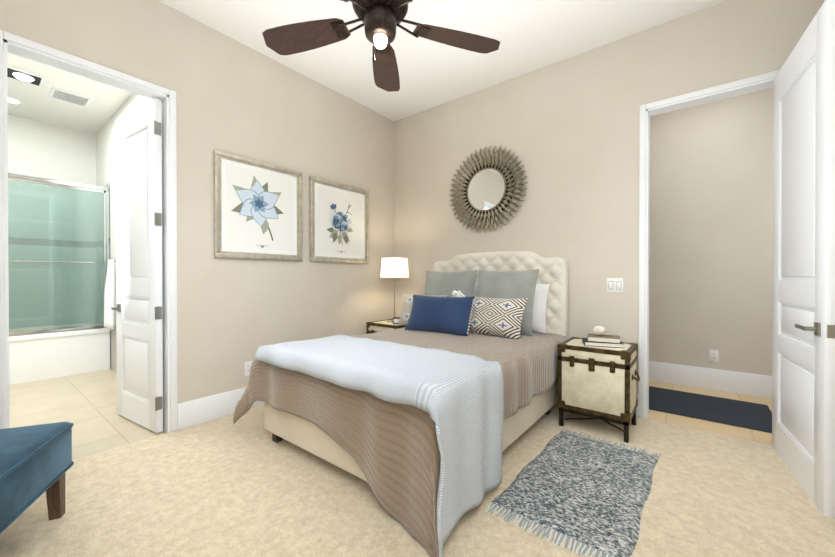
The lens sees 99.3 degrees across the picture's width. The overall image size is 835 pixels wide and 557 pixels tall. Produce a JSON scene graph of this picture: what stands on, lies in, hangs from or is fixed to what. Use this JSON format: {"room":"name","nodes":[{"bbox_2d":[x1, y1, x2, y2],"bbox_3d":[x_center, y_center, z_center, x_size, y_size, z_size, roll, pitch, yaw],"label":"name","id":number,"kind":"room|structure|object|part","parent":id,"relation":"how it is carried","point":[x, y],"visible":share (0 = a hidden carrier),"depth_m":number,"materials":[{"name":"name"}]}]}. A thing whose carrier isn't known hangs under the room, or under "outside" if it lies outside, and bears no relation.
{"room":"bedroom","nodes":[
{"label":"bedroom","id":0,"kind":"room"},
{"bbox_2d":[8,114,95,328],"bbox_3d":[-4.951,-0.420,4.084,0.110,3.030,1.830,0,0,38],"label":"wall","id":1,"kind":"structure","parent":0,"point":[36,148],"depth_m":4.44,"materials":[{"name":"white paint"}]},
{"bbox_2d":[8,180,91,328],"bbox_3d":[-4.867,-0.282,4.089,0.016,1.746,1.680,0,0,38],"label":"glass shower door","id":2,"kind":"structure","parent":1,"relation":"attached to","point":[87,299],"depth_m":4.42,"materials":[{"name":"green glass"}]},
{"bbox_2d":[9,368,165,459],"bbox_3d":[-3.606,1.130,3.036,3.530,0.060,2.080,0,0,38],"label":"floor","id":3,"kind":"structure","parent":0,"point":[85,404],"depth_m":2.96,"materials":[{"name":"beige tile"}]},
{"bbox_2d":[8,172,109,384],"bbox_3d":[-4.536,0.001,3.843,0.811,2.190,1.704,0,0,38],"label":"bathtub","id":4,"kind":"object","parent":3,"relation":"on","point":[37,353],"visible":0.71,"depth_m":3.94,"materials":[{"name":"white plastic"}]},
{"bbox_2d":[96,93,152,367],"bbox_3d":[-3.039,-0.419,3.835,3.420,3.030,0.110,0,0,38],"label":"wall","id":5,"kind":"structure","parent":0,"point":[105,138],"depth_m":4.26,"materials":[{"name":"white paint"}]},
{"bbox_2d":[92,182,115,371],"bbox_3d":[-3.647,-0.031,4.237,1.750,2.250,0.016,0,0,38],"label":"shower wall tile","id":6,"kind":"structure","parent":5,"relation":"attached to","point":[113,331],"depth_m":4.57,"materials":[{"name":"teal tile"}]},
{"bbox_2d":[104,258,115,329],"bbox_3d":[-3.495,0.167,4.069,0.331,0.797,0.112,0,0,38],"label":"hanging towel","id":7,"kind":"object","parent":5,"relation":"hanging from","point":[109,303],"visible":0.94,"depth_m":4.01,"materials":[{"name":"white fabric"}]},
{"bbox_2d":[0,0,393,403],"bbox_3d":[-1.523,-0.414,2.906,0.110,3.030,4.070,0,0,38],"label":"wall","id":8,"kind":"structure","parent":0,"point":[234,97],"depth_m":2.87,"materials":[{"name":"paint"}]},
{"bbox_2d":[0,30,176,432],"bbox_3d":[-2.041,-0.114,2.253,0.142,2.437,0.848,0,0,38],"label":"door frame","id":9,"kind":"structure","parent":8,"relation":"attached to","point":[54,58],"depth_m":2.35,"materials":[{"name":"white wood"}]},
{"bbox_2d":[111,98,162,432],"bbox_3d":[-2.121,-0.089,2.692,0.715,2.358,0.140,0,0,32],"label":"bathroom door","id":10,"kind":"structure","parent":8,"relation":"in","point":[138,307],"depth_m":2.63,"materials":[{"name":"white paint"}]},
{"bbox_2d":[177,387,263,429],"bbox_3d":[-1.017,0.992,3.453,0.016,0.188,2.296,0,0,38],"label":"baseboard","id":11,"kind":"structure","parent":8,"relation":"attached to","point":[202,410],"depth_m":2.71,"materials":[{"name":"white wood"}]},
{"bbox_2d":[244,361,251,375],"bbox_3d":[-1.408,0.750,2.961,0.010,0.116,0.072,0,0,38],"label":"outlet","id":12,"kind":"object","parent":8,"relation":"attached to","point":[247,365],"visible":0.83,"depth_m":2.95,"materials":[{"name":"white plastic"}]},
{"bbox_2d":[214,150,302,260],"bbox_3d":[-1.328,-0.580,3.038,0.028,0.830,0.770,0,0,38],"label":"picture frame","id":13,"kind":"object","parent":8,"relation":"attached to","point":[257,209],"visible":1,"depth_m":2.99,"materials":[{"name":"white paper"}]},
{"bbox_2d":[309,176,368,263],"bbox_3d":[-0.778,-0.578,3.700,0.070,0.820,0.770,0,0,38],"label":"picture frame","id":14,"kind":"object","parent":8,"relation":"attached to","point":[338,222],"visible":1,"depth_m":3.67,"materials":[{"name":"white paper"}]},
{"bbox_2d":[7,0,725,133],"bbox_3d":[-1.491,-1.979,2.746,7.190,0.100,4.270,0,0,38],"label":"ceiling","id":15,"kind":"structure","parent":0,"point":[531,35],"depth_m":2.96,"materials":[{"name":"white paint"}]},
{"bbox_2d":[8,96,22,103],"bbox_3d":[-4.388,-1.927,3.829,0.169,0.014,0.169,0,0,32],"label":"recessed light","id":16,"kind":"object","parent":15,"relation":"in","point":[13,100],"depth_m":3.84,"materials":[{"name":"white"}]},
{"bbox_2d":[7,65,47,87],"bbox_3d":[-3.751,-1.917,3.378,0.300,0.030,0.300,0,0,38],"label":"recessed light","id":17,"kind":"object","parent":15,"relation":"in","point":[25,76],"depth_m":3.37,"materials":[{"name":"white"}]},
{"bbox_2d":[48,87,91,107],"bbox_3d":[-3.699,-1.924,3.782,0.300,0.019,0.300,0,0,38],"label":"ceiling vent","id":18,"kind":"object","parent":15,"relation":"in","point":[69,97],"visible":1,"depth_m":3.76,"materials":[{"name":"white metal"}]},
{"bbox_2d":[262,0,499,91],"bbox_3d":[-0.220,-1.534,1.864,1.395,0.780,1.365,0,0,38],"label":"ceiling fan","id":19,"kind":"object","parent":15,"relation":"hanging from","point":[381,20],"visible":1,"depth_m":2.01,"materials":[{"name":"brown wood"}]},
{"bbox_2d":[0,403,834,556],"bbox_3d":[-0.078,1.131,1.703,3.660,0.072,3.960,0,0,38],"label":"floor carpet","id":20,"kind":"object","parent":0,"point":[245,485],"visible":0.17,"depth_m":1.70,"materials":[{"name":"beige carpet"}]},
{"bbox_2d":[0,422,73,533],"bbox_3d":[-1.804,0.683,1.283,0.641,0.851,0.635,0,0,-22],"label":"upholstered bench","id":21,"kind":"object","parent":20,"relation":"on","point":[36,462],"visible":1,"depth_m":1.45,"materials":[{"name":"teal fabric"}]},
{"bbox_2d":[366,317,405,333],"bbox_3d":[-0.272,0.753,3.905,0.501,0.685,0.412,0,0,38],"label":"nightstand","id":22,"kind":"object","parent":20,"relation":"on","point":[376,326],"visible":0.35,"depth_m":3.78,"materials":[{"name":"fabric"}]},
{"bbox_2d":[380,257,408,322],"bbox_3d":[-0.251,0.129,3.899,0.224,0.706,0.224,0,0,38],"label":"lamp","id":23,"kind":"object","parent":22,"relation":"on","point":[394,267],"visible":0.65,"depth_m":3.83,"materials":[{"name":"white fabric"}]},
{"bbox_2d":[393,317,399,323],"bbox_3d":[-0.210,0.447,3.759,0.106,0.070,0.081,0,0,38],"label":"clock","id":24,"kind":"object","parent":22,"relation":"on","point":[395,319],"depth_m":3.74,"materials":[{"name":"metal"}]},
{"bbox_2d":[233,251,567,556],"bbox_3d":[0.110,0.422,2.576,1.800,1.360,2.327,0,0,38],"label":"bed","id":25,"kind":"object","parent":20,"relation":"on","point":[433,409],"visible":0.98,"depth_m":1.96,"materials":[{"name":"fabric"}]},
{"bbox_2d":[254,335,503,556],"bbox_3d":[-0.285,0.744,2.029,1.478,0.645,0.696,0,0,38],"label":"throw","id":26,"kind":"object","parent":25,"relation":"on","point":[423,427],"depth_m":1.68,"materials":[{"name":"white fabric"}]},
{"bbox_3d":[0.141,0.421,2.742,1.400,1.360,2.028,0,0,38],"label":"frame","id":27,"kind":"part","parent":25,"relation":"part of","materials":[{"name":"fabric"}]},
{"bbox_2d":[486,428,660,556],"bbox_3d":[0.912,1.087,1.940,0.601,0.017,1.189,0,0,39],"label":"rug","id":28,"kind":"object","parent":20,"relation":"on","point":[588,494],"visible":1,"depth_m":1.77,"materials":[{"name":"grey fabric"}]},
{"bbox_2d":[557,326,639,442],"bbox_3d":[1.350,0.727,2.624,0.501,0.751,0.412,0,0,38],"label":"nightstand","id":29,"kind":"object","parent":20,"relation":"on","point":[598,377],"visible":1,"depth_m":2.49,"materials":[{"name":"fabric"}]},
{"bbox_2d":[582,326,623,347],"bbox_3d":[1.358,0.419,2.610,0.293,0.136,0.248,0,0,38],"label":"books","id":30,"kind":"object","parent":29,"relation":"on","point":[598,339],"depth_m":2.56,"materials":[{"name":"white paper"}]},
{"bbox_2d":[394,0,824,392],"bbox_3d":[1.183,-0.416,3.292,3.660,3.030,0.110,0,0,38],"label":"wall","id":31,"kind":"structure","parent":0,"point":[566,131],"depth_m":3.04,"materials":[{"name":"paint"}]},
{"bbox_2d":[449,145,527,232],"bbox_3d":[0.684,-0.898,3.578,0.888,0.888,0.052,0,0,38],"label":"sunburst mirror","id":32,"kind":"object","parent":31,"relation":"attached to","point":[487,192],"visible":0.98,"depth_m":3.56,"materials":[{"name":"silver glass"}]},
{"bbox_2d":[607,278,622,292],"bbox_3d":[1.605,0.056,2.885,0.118,0.118,0.011,0,0,38],"label":"switch plate","id":33,"kind":"object","parent":31,"relation":"attached to","point":[614,285],"visible":1,"depth_m":2.88,"materials":[{"name":"white plastic"}]},
{"bbox_2d":[636,393,638,416],"bbox_3d":[0.721,0.991,3.584,2.583,0.188,0.016,0,0,38],"label":"baseboard","id":34,"kind":"structure","parent":31,"relation":"attached to","point":[637,409],"depth_m":2.78,"materials":[{"name":"white wood"}]},
{"bbox_2d":[639,70,779,418],"bbox_3d":[2.105,-0.124,2.566,0.844,2.452,0.142,0,0,38],"label":"door frame","id":35,"kind":"structure","parent":31,"relation":"attached to","point":[763,81],"depth_m":2.75,"materials":[{"name":"white wood"}]},
{"bbox_2d":[772,0,834,518],"bbox_3d":[2.107,-0.096,1.958,0.140,2.378,0.815,0,0,33],"label":"hall door","id":36,"kind":"structure","parent":31,"relation":"in","point":[803,389],"depth_m":1.82,"materials":[{"name":"white paint"}]},
{"bbox_2d":[648,381,771,444],"bbox_3d":[2.495,1.129,3.073,3.200,0.062,1.380,0,0,38],"label":"floor","id":37,"kind":"structure","parent":0,"point":[733,431],"depth_m":2.77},
{"bbox_2d":[649,386,771,432],"bbox_3d":[2.418,1.094,3.064,0.950,0.008,0.730,0,0,38],"label":"mat","id":38,"kind":"object","parent":37,"relation":"on","point":[748,415],"visible":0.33,"depth_m":2.98,"materials":[{"name":"fabric"}]},
{"bbox_2d":[649,87,773,375],"bbox_3d":[2.889,-0.418,3.564,3.420,3.030,0.110,0,0,38],"label":"wall","id":39,"kind":"structure","parent":0,"point":[711,232],"depth_m":3.46,"materials":[{"name":"paint"}]},
{"bbox_2d":[649,361,771,398],"bbox_3d":[2.849,0.992,3.521,3.200,0.208,0.016,0,0,38],"label":"baseboard","id":40,"kind":"structure","parent":39,"relation":"attached to","point":[755,385],"depth_m":3.48,"materials":[{"name":"white wood"}]},
{"bbox_2d":[709,349,718,361],"bbox_3d":[2.906,0.758,3.479,0.072,0.116,0.010,0,0,38],"label":"outlet","id":41,"kind":"object","parent":39,"relation":"attached to","point":[713,355],"visible":1,"depth_m":3.48,"materials":[{"name":"white plastic"}]}
]}

